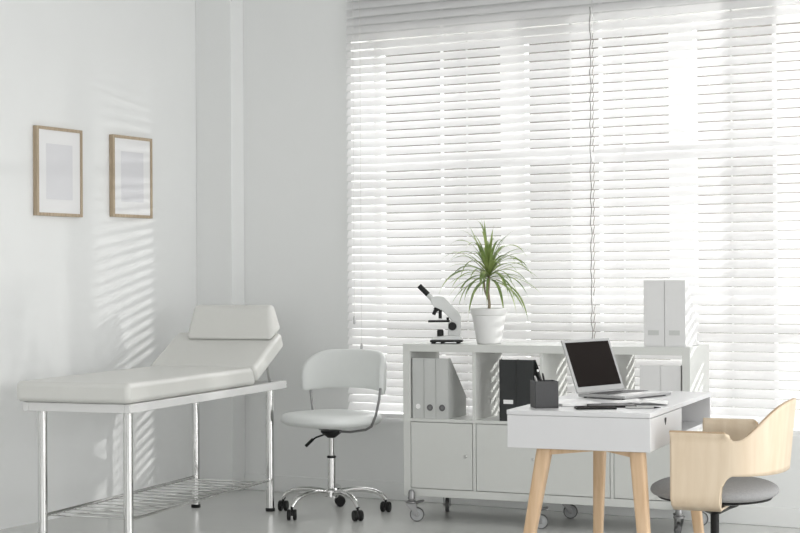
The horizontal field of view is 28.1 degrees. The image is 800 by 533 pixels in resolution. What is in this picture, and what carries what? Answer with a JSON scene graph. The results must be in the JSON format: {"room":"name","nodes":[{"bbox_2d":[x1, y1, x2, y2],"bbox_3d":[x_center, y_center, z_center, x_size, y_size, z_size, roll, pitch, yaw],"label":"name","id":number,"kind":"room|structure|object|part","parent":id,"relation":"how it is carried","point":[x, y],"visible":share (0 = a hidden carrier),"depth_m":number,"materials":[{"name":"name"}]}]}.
{"room":"examination room","nodes":[
{"label":"examination room","id":0,"kind":"room"},
{"bbox_2d":[0,0,196,529],"bbox_3d":[-3.761,-0.246,4.725,0.200,3.050,10.724,-1,0,28],"label":"wall","id":1,"kind":"structure","parent":0,"point":[96,291],"depth_m":8.46,"materials":[{"name":"white paint"}]},
{"bbox_2d":[33,125,82,216],"bbox_3d":[-1.751,-0.483,8.199,0.027,0.453,0.353,-1,0,28],"label":"picture frame","id":2,"kind":"object","parent":1,"relation":"attached to","point":[57,152],"visible":1,"depth_m":8.18,"materials":[{"name":"brown wood"}]},
{"bbox_2d":[109,134,152,218],"bbox_3d":[-1.466,-0.487,8.726,0.027,0.442,0.345,-1,0,28],"label":"picture frame","id":3,"kind":"object","parent":1,"relation":"attached to","point":[130,157],"visible":1,"depth_m":8.71,"materials":[{"name":"brown wood"}]},
{"bbox_2d":[196,0,244,490],"bbox_3d":[-1.041,-0.234,9.276,0.247,3.050,0.130,-1,0,28],"label":"wall","id":4,"kind":"structure","parent":0,"point":[219,23],"depth_m":9.22,"materials":[{"name":"white paint"}]},
{"bbox_2d":[0,489,799,532],"bbox_3d":[-0.174,1.297,2.970,8.156,0.100,11.064,-1,0,28],"label":"floor","id":5,"kind":"structure","parent":0,"point":[241,511],"depth_m":8.05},
{"bbox_2d":[17,305,286,532],"bbox_3d":[-1.171,0.742,7.839,0.614,1.082,1.694,0,0,20],"label":"examination table","id":6,"kind":"object","parent":5,"relation":"on","point":[225,350],"visible":1,"depth_m":7.80,"materials":[{"name":"white leather"}]},
{"bbox_3d":[-1.600,0.956,7.162,0.043,0.622,0.043,0,0,20],"label":"leg","id":7,"kind":"part","parent":6,"relation":"part of","materials":[{"name":"silver metal"}]},
{"bbox_3d":[-1.370,1.121,7.152,0.436,0.008,0.008,0,0,20],"label":"shelf rod","id":8,"kind":"part","parent":6,"relation":"part of","materials":[{"name":"silver metal"}]},
{"bbox_3d":[-1.337,1.121,7.241,0.436,0.008,0.008,0,0,20],"label":"shelf rod","id":9,"kind":"part","parent":6,"relation":"part of","materials":[{"name":"silver metal"}]},
{"bbox_3d":[-1.304,1.121,7.331,0.436,0.008,0.008,0,0,20],"label":"shelf rod","id":10,"kind":"part","parent":6,"relation":"part of","materials":[{"name":"silver metal"}]},
{"bbox_3d":[-1.272,1.122,7.420,0.436,0.008,0.008,0,0,20],"label":"shelf rod","id":11,"kind":"part","parent":6,"relation":"part of","materials":[{"name":"silver metal"}]},
{"bbox_3d":[-1.190,0.953,7.012,0.043,0.622,0.043,0,0,20],"label":"leg","id":12,"kind":"part","parent":6,"relation":"part of","materials":[{"name":"silver metal"}]},
{"bbox_3d":[-1.239,1.122,7.510,0.436,0.008,0.008,0,0,20],"label":"shelf rod","id":13,"kind":"part","parent":6,"relation":"part of","materials":[{"name":"silver metal"}]},
{"bbox_3d":[-1.225,0.558,7.645,0.579,0.092,1.292,0,0,20],"label":"mattress","id":14,"kind":"part","parent":6,"relation":"part of","materials":[{"name":"white leather"}]},
{"bbox_3d":[-1.206,1.122,7.599,0.436,0.008,0.008,0,0,20],"label":"shelf rod","id":15,"kind":"part","parent":6,"relation":"part of","materials":[{"name":"silver metal"}]},
{"bbox_3d":[-1.173,1.123,7.689,0.436,0.008,0.008,0,0,20],"label":"shelf rod","id":16,"kind":"part","parent":6,"relation":"part of","materials":[{"name":"silver metal"}]},
{"bbox_3d":[-1.146,0.626,7.844,0.545,0.040,1.660,0,0,20],"label":"frame","id":17,"kind":"part","parent":6,"relation":"part of","materials":[{"name":"white metal"}]},
{"bbox_3d":[-1.140,1.117,7.779,0.453,0.016,1.439,0,0,20],"label":"rail","id":18,"kind":"part","parent":6,"relation":"part of","materials":[{"name":"silver metal"}]},
{"bbox_3d":[-1.140,1.123,7.778,0.436,0.008,0.008,0,0,20],"label":"shelf rod","id":19,"kind":"part","parent":6,"relation":"part of","materials":[{"name":"silver metal"}]},
{"bbox_3d":[-1.107,1.123,7.868,0.436,0.008,0.008,0,0,20],"label":"shelf rod","id":20,"kind":"part","parent":6,"relation":"part of","materials":[{"name":"silver metal"}]},
{"bbox_3d":[-1.075,1.124,7.957,0.436,0.008,0.008,0,0,20],"label":"shelf rod","id":21,"kind":"part","parent":6,"relation":"part of","materials":[{"name":"silver metal"}]},
{"bbox_3d":[-1.042,1.124,8.047,0.436,0.008,0.008,0,0,20],"label":"shelf rod","id":22,"kind":"part","parent":6,"relation":"part of","materials":[{"name":"silver metal"}]},
{"bbox_3d":[-1.092,0.961,8.547,0.043,0.622,0.043,0,0,20],"label":"leg","id":23,"kind":"part","parent":6,"relation":"part of","materials":[{"name":"silver metal"}]},
{"bbox_3d":[-1.009,1.124,8.136,0.436,0.008,0.008,0,0,20],"label":"shelf rod","id":24,"kind":"part","parent":6,"relation":"part of","materials":[{"name":"silver metal"}]},
{"bbox_3d":[-0.976,1.125,8.226,0.436,0.008,0.008,0,0,20],"label":"shelf rod","id":25,"kind":"part","parent":6,"relation":"part of","materials":[{"name":"silver metal"}]},
{"bbox_3d":[-0.943,1.125,8.316,0.436,0.008,0.008,0,0,20],"label":"shelf rod","id":26,"kind":"part","parent":6,"relation":"part of","materials":[{"name":"silver metal"}]},
{"bbox_3d":[-0.963,0.472,8.413,0.614,0.236,0.362,0,0,20],"label":"backrest","id":27,"kind":"part","parent":6,"relation":"part of","materials":[{"name":"white leather"}]},
{"bbox_3d":[-0.910,1.125,8.405,0.436,0.008,0.008,0,0,20],"label":"shelf rod","id":28,"kind":"part","parent":6,"relation":"part of","materials":[{"name":"silver metal"}]},
{"bbox_3d":[-0.682,0.958,8.397,0.043,0.622,0.043,0,0,20],"label":"leg","id":29,"kind":"part","parent":6,"relation":"part of","materials":[{"name":"silver metal"}]},
{"bbox_2d":[278,349,391,520],"bbox_3d":[-0.352,0.858,8.308,0.596,0.845,0.577,0,0,7],"label":"swivel chair","id":30,"kind":"object","parent":5,"relation":"on","point":[333,368],"visible":1,"depth_m":8.30,"materials":[{"name":"white leather"}]},
{"bbox_3d":[-0.495,1.183,8.345,0.277,0.079,0.030,0,0,24],"label":"leg","id":31,"kind":"part","parent":30,"relation":"part of","materials":[{"name":"silver metal"}]},
{"bbox_3d":[-0.459,1.181,8.166,0.030,0.079,0.277,-1,0,42],"label":"leg","id":32,"kind":"part","parent":30,"relation":"part of","materials":[{"name":"silver metal"}]},
{"bbox_3d":[-0.355,0.867,8.283,0.110,0.037,0.110,-1,0,28],"label":"seat mount","id":33,"kind":"part","parent":30,"relation":"part of","materials":[{"name":"black plastic"}]},
{"bbox_3d":[-0.356,0.788,8.283,0.490,0.075,0.460,-1,0,41],"label":"seat","id":34,"kind":"part","parent":30,"relation":"part of","materials":[{"name":"white leather"}]},
{"bbox_3d":[-0.258,0.547,8.396,0.595,0.223,0.165,-1,0,41],"label":"backrest","id":35,"kind":"part","parent":30,"relation":"part of","materials":[{"name":"white leather"}]},
{"bbox_3d":[-0.277,1.180,8.145,0.030,0.079,0.277,0,0,-30],"label":"leg","id":36,"kind":"part","parent":30,"relation":"part of","materials":[{"name":"silver metal"}]},
{"bbox_3d":[-0.201,1.181,8.312,0.277,0.079,0.030,0,0,-12],"label":"leg","id":37,"kind":"part","parent":30,"relation":"part of","materials":[{"name":"silver metal"}]},
{"bbox_2d":[403,341,708,532],"bbox_3d":[0.755,0.828,7.918,1.466,0.887,0.446,0,0,24],"label":"storage cabinet","id":38,"kind":"object","parent":5,"relation":"on","point":[468,456],"visible":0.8,"depth_m":7.88,"materials":[{"name":"wood"}]},
{"bbox_2d":[412,358,423,417],"bbox_3d":[0.140,0.612,8.151,0.063,0.302,0.246,0,0,24],"label":"magazine file","id":39,"kind":"object","parent":38,"relation":"in","point":[417,363],"visible":0.61,"depth_m":8.04,"materials":[{"name":"white cardboard"}]},
{"bbox_2d":[424,358,435,418],"bbox_3d":[0.198,0.611,8.124,0.063,0.302,0.250,0,0,24],"label":"magazine file","id":40,"kind":"object","parent":38,"relation":"in","point":[429,363],"visible":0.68,"depth_m":8.01,"materials":[{"name":"grey cardboard"}]},
{"bbox_2d":[417,284,462,343],"bbox_3d":[0.203,0.238,8.092,0.229,0.301,0.110,0,0,4],"label":"microscope","id":41,"kind":"object","parent":38,"relation":"on","point":[440,303],"visible":1,"depth_m":8.07,"materials":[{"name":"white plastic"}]},
{"bbox_3d":[0.232,0.248,8.090,0.154,0.200,0.034,0,0,4],"label":"arm","id":42,"kind":"part","parent":41,"relation":"part of","materials":[{"name":"white metal"}]},
{"bbox_3d":[0.236,0.376,8.089,0.164,0.010,0.110,0,0,4],"label":"plate","id":43,"kind":"part","parent":41,"relation":"part of","materials":[{"name":"black plastic"}]},
{"bbox_3d":[0.266,0.301,8.087,0.042,0.042,0.060,0,0,4],"label":"focus knob","id":44,"kind":"part","parent":41,"relation":"part of","materials":[{"name":"black plastic"}]},
{"bbox_3d":[0.210,0.945,7.987,0.329,0.329,0.018,0,0,24],"label":"door","id":45,"kind":"part","parent":38,"relation":"part of","materials":[{"name":"white wood"}]},
{"bbox_2d":[436,358,465,418],"bbox_3d":[0.258,0.611,8.097,0.066,0.302,0.250,0,0,24],"label":"magazine file","id":46,"kind":"object","parent":38,"relation":"in","point":[450,394],"visible":1,"depth_m":8.00,"materials":[{"name":"grey cardboard"}]},
{"bbox_2d":[439,221,537,343],"bbox_3d":[0.447,0.065,8.014,0.532,0.643,0.570,-1,0,28],"label":"potted plant","id":47,"kind":"object","parent":38,"relation":"on","point":[489,322],"visible":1,"depth_m":7.97,"materials":[{"name":"green plant"}]},
{"bbox_3d":[0.436,0.132,8.019,0.040,0.211,0.018,-1,0,28],"label":"stem","id":48,"kind":"part","parent":47,"relation":"part of","materials":[{"name":"plant"}]},
{"bbox_3d":[0.446,0.298,8.013,0.188,0.178,0.188,-1,0,28],"label":"pot","id":49,"kind":"part","parent":47,"relation":"part of","materials":[{"name":"white ceramic"}]},
{"bbox_3d":[0.531,0.942,7.845,0.329,0.329,0.018,0,0,24],"label":"door","id":50,"kind":"part","parent":38,"relation":"part of","materials":[{"name":"white wood"}]},
{"bbox_2d":[499,359,517,420],"bbox_3d":[0.577,0.608,7.953,0.088,0.302,0.247,0,0,24],"label":"magazine file","id":51,"kind":"object","parent":38,"relation":"in","point":[507,368],"visible":0.48,"depth_m":7.84,"materials":[{"name":"black"}]},
{"bbox_2d":[516,359,539,406],"bbox_3d":[0.659,0.607,7.918,0.088,0.302,0.245,0,0,24],"label":"magazine file","id":52,"kind":"object","parent":38,"relation":"in","point":[526,370],"visible":0.31,"depth_m":7.81,"materials":[{"name":"black plastic"}]},
{"bbox_3d":[0.853,0.939,7.702,0.329,0.329,0.018,0,0,24],"label":"door","id":53,"kind":"part","parent":38,"relation":"part of","materials":[{"name":"white wood"}]},
{"bbox_3d":[1.174,0.937,7.560,0.329,0.329,0.018,0,0,24],"label":"door","id":54,"kind":"part","parent":38,"relation":"part of","materials":[{"name":"white wood"}]},
{"bbox_2d":[640,365,660,390],"bbox_3d":[1.230,0.610,7.665,0.098,0.286,0.245,0,0,24],"label":"magazine file","id":55,"kind":"object","parent":38,"relation":"in","point":[649,374],"visible":0.22,"depth_m":7.55,"materials":[{"name":"white cardboard"}]},
{"bbox_2d":[644,280,664,346],"bbox_3d":[1.251,0.223,7.681,0.099,0.315,0.246,0,0,24],"label":"magazine file","id":56,"kind":"object","parent":38,"relation":"on","point":[654,290],"visible":0.8,"depth_m":7.57,"materials":[{"name":"white cardboard"}]},
{"bbox_2d":[660,365,681,390],"bbox_3d":[1.321,0.609,7.625,0.098,0.286,0.245,0,0,24],"label":"magazine file","id":57,"kind":"object","parent":38,"relation":"in","point":[670,376],"visible":0.21,"depth_m":7.51,"materials":[{"name":"white cardboard"}]},
{"bbox_2d":[664,280,697,346],"bbox_3d":[1.343,0.222,7.640,0.099,0.315,0.246,0,0,24],"label":"magazine file","id":58,"kind":"object","parent":38,"relation":"on","point":[681,326],"visible":1,"depth_m":7.53,"materials":[{"name":"white cardboard"}]},
{"bbox_2d":[507,390,711,532],"bbox_3d":[0.830,0.885,6.099,0.532,0.750,1.104,0,0,22],"label":"writing desk","id":59,"kind":"object","parent":5,"relation":"on","point":[632,433],"visible":0.77,"depth_m":5.66,"materials":[{"name":"paint"}]},
{"bbox_3d":[0.468,0.953,5.709,0.167,0.615,0.063,0,0,-3],"label":"leg","id":60,"kind":"part","parent":59,"relation":"part of","materials":[{"name":"brown wood"}]},
{"bbox_2d":[530,380,558,408],"bbox_3d":[0.522,0.462,5.795,0.085,0.097,0.085,0,0,-9],"label":"pen cup","id":61,"kind":"object","parent":59,"relation":"on","point":[543,394],"visible":0.99,"depth_m":5.75,"materials":[{"name":"black plastic"}]},
{"bbox_2d":[559,399,598,405],"bbox_3d":[0.637,0.505,5.946,0.152,0.008,0.212,0,0,-15],"label":"notebook","id":62,"kind":"object","parent":59,"relation":"on","point":[562,402],"visible":0.74,"depth_m":5.89,"materials":[{"name":"white paper"}]},
{"bbox_2d":[574,406,616,409],"bbox_3d":[0.699,0.505,5.723,0.145,0.007,0.072,0,0,0],"label":"smartphone","id":63,"kind":"object","parent":59,"relation":"on","point":[575,407],"visible":1,"depth_m":5.69,"materials":[{"name":"black plastic"}]},
{"bbox_3d":[0.829,0.956,6.640,0.074,0.614,0.102,0,0,22],"label":"leg","id":64,"kind":"part","parent":59,"relation":"part of","materials":[{"name":"brown wood"}]},
{"bbox_2d":[587,403,635,407],"bbox_3d":[0.768,0.505,5.821,0.170,0.008,0.120,0,0,0],"label":"tablet","id":65,"kind":"object","parent":59,"relation":"on","point":[617,405],"visible":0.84,"depth_m":5.80,"materials":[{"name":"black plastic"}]},
{"bbox_2d":[561,338,670,399],"bbox_3d":[0.853,0.401,6.318,0.303,0.222,0.320,-1,0,43],"label":"laptop","id":66,"kind":"object","parent":59,"relation":"on","point":[592,365],"visible":1,"depth_m":6.36,"materials":[{"name":"silver metal"}]},
{"bbox_3d":[0.771,0.394,6.394,0.081,0.205,0.320,-1,0,43],"label":"lid","id":67,"kind":"part","parent":66,"relation":"part of","materials":[{"name":"black glass"}]},
{"bbox_3d":[0.849,0.950,5.560,0.065,0.615,0.126,0,0,-35],"label":"leg","id":68,"kind":"part","parent":59,"relation":"part of","materials":[{"name":"brown wood"}]},
{"bbox_2d":[613,398,667,404],"bbox_3d":[0.892,0.499,5.928,0.200,0.012,0.140,0,0,10],"label":"open book","id":69,"kind":"object","parent":59,"relation":"on","point":[638,400],"visible":0.99,"depth_m":5.91,"materials":[{"name":"white paper"}]},
{"bbox_2d":[625,406,660,408],"bbox_3d":[0.868,0.503,5.710,0.125,0.008,0.008,0,0,6],"label":"ballpoint pen","id":70,"kind":"object","parent":59,"relation":"on","point":[626,407],"visible":1,"depth_m":5.71,"materials":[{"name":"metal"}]},
{"bbox_3d":[0.952,0.584,5.758,0.019,0.114,0.488,0,0,22],"label":"drawer","id":71,"kind":"part","parent":59,"relation":"part of","materials":[{"name":"paint"}]},
{"bbox_3d":[1.191,0.953,6.473,0.129,0.615,0.064,0,0,-9],"label":"leg","id":72,"kind":"part","parent":59,"relation":"part of","materials":[{"name":"brown wood"}]},
{"bbox_2d":[650,398,795,532],"bbox_3d":[1.134,0.862,5.761,0.593,0.788,0.574,0,0,23],"label":"armchair","id":73,"kind":"object","parent":5,"relation":"on","point":[713,469],"visible":1,"depth_m":5.52,"materials":[{"name":"beige wood"}]},
{"bbox_2d":[650,477,778,502],"bbox_3d":[1.129,0.790,5.744,0.452,0.072,0.444,0,0,23],"label":"seat cushion","id":74,"kind":"object","parent":73,"relation":"on","point":[736,489],"depth_m":5.59,"materials":[{"name":"grey fabric"}]},
{"bbox_3d":[1.129,0.867,5.743,0.170,0.038,0.170,0,0,23],"label":"seat mount","id":75,"kind":"part","parent":73,"relation":"part of","materials":[{"name":"black plastic"}]},
{"bbox_2d":[243,0,799,507],"bbox_3d":[2.372,-0.264,7.694,8.156,3.050,0.340,-1,0,28],"label":"wall","id":76,"kind":"structure","parent":0,"point":[295,85],"depth_m":9.08,"materials":[{"name":"white paint"}]},
{"bbox_2d":[346,0,594,417],"bbox_3d":[0.348,-0.400,8.554,1.458,2.446,0.064,-1,0,28],"label":"blind","id":77,"kind":"object","parent":76,"relation":"attached to","point":[574,300],"visible":0.77,"depth_m":8.56,"materials":[{"name":"white plastic"}]},
{"bbox_3d":[-0.257,-0.649,8.856,0.002,1.846,0.003,-1,0,28],"label":"pull cord","id":78,"kind":"part","parent":77,"relation":"part of","materials":[{"name":"white fabric"}]},
{"bbox_3d":[-0.217,-0.575,8.834,0.002,1.996,0.003,-1,0,28],"label":"pull cord","id":79,"kind":"part","parent":77,"relation":"part of","materials":[{"name":"white fabric"}]},
{"bbox_3d":[0.357,0.812,8.550,1.458,0.022,0.038,-1,0,28],"label":"rail","id":80,"kind":"part","parent":77,"relation":"part of","materials":[{"name":"white paint"}]},
{"bbox_3d":[0.362,-0.387,8.573,0.010,2.381,0.002,-1,0,28],"label":"ladder cord","id":81,"kind":"part","parent":77,"relation":"part of","materials":[{"name":"white fabric"}]},
{"bbox_3d":[0.887,-0.392,8.288,0.010,2.381,0.002,-1,0,28],"label":"ladder cord","id":82,"kind":"part","parent":77,"relation":"part of","materials":[{"name":"white fabric"}]},
{"bbox_2d":[589,7,592,338],"bbox_3d":[0.976,-0.443,8.179,0.014,1.770,0.004,-1,0,28],"label":"lift cord","id":83,"kind":"object","parent":77,"relation":"hanging from","point":[589,7],"visible":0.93,"depth_m":8.18,"materials":[{"name":"white fabric"}]},
{"bbox_2d":[245,473,799,527],"bbox_3d":[2.492,1.211,7.423,7.710,0.095,0.014,-1,0,28],"label":"baseboard","id":84,"kind":"structure","parent":76,"relation":"attached to","point":[742,514],"depth_m":8.43,"materials":[{"name":"white wood"}]},
{"bbox_2d":[371,411,799,429],"bbox_3d":[1.245,0.815,8.256,3.288,0.012,0.260,-1,0,28],"label":"trim","id":85,"kind":"structure","parent":76,"relation":"attached to","point":[371,411],"depth_m":9.00,"materials":[{"name":"white paint"}]},
{"bbox_2d":[375,13,799,418],"bbox_3d":[1.320,-0.238,8.412,3.290,2.120,0.060,-1,0,28],"label":"window","id":86,"kind":"structure","parent":76,"relation":"in","point":[790,13],"depth_m":8.72,"materials":[{"name":"white paint"}]},
{"bbox_2d":[592,0,799,434],"bbox_3d":[1.779,-0.413,7.784,1.781,2.446,0.056,-1,0,28],"label":"blind","id":87,"kind":"object","parent":76,"relation":"attached to","point":[620,302],"visible":0.83,"depth_m":7.91,"materials":[{"name":"white plastic"}]},
{"bbox_3d":[1.142,-0.395,8.150,0.010,2.381,0.002,-1,0,28],"label":"ladder cord","id":88,"kind":"part","parent":87,"relation":"part of","materials":[{"name":"white fabric"}]},
{"bbox_3d":[1.636,-0.399,7.883,0.010,2.381,0.002,-1,0,28],"label":"ladder cord","id":89,"kind":"part","parent":87,"relation":"part of","materials":[{"name":"white fabric"}]},
{"bbox_3d":[1.786,0.799,7.775,1.781,0.022,0.038,-1,0,28],"label":"rail","id":90,"kind":"part","parent":87,"relation":"part of","materials":[{"name":"white paint"}]},
{"label":"outside","id":91,"kind":"structure","parent":0,"visible":0},
{"bbox_3d":[3.105,1.833,11.997,18.000,0.100,7.936,-1,0,28],"label":"ground","id":92,"kind":"structure","parent":91,"visible":0},
{"bbox_2d":[385,22,799,409],"bbox_3d":[2.721,-0.556,13.427,20.000,4.700,0.200,-1,0,28],"label":"wall","id":93,"kind":"structure","parent":92,"relation":"on","point":[593,66],"depth_m":13.88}
]}

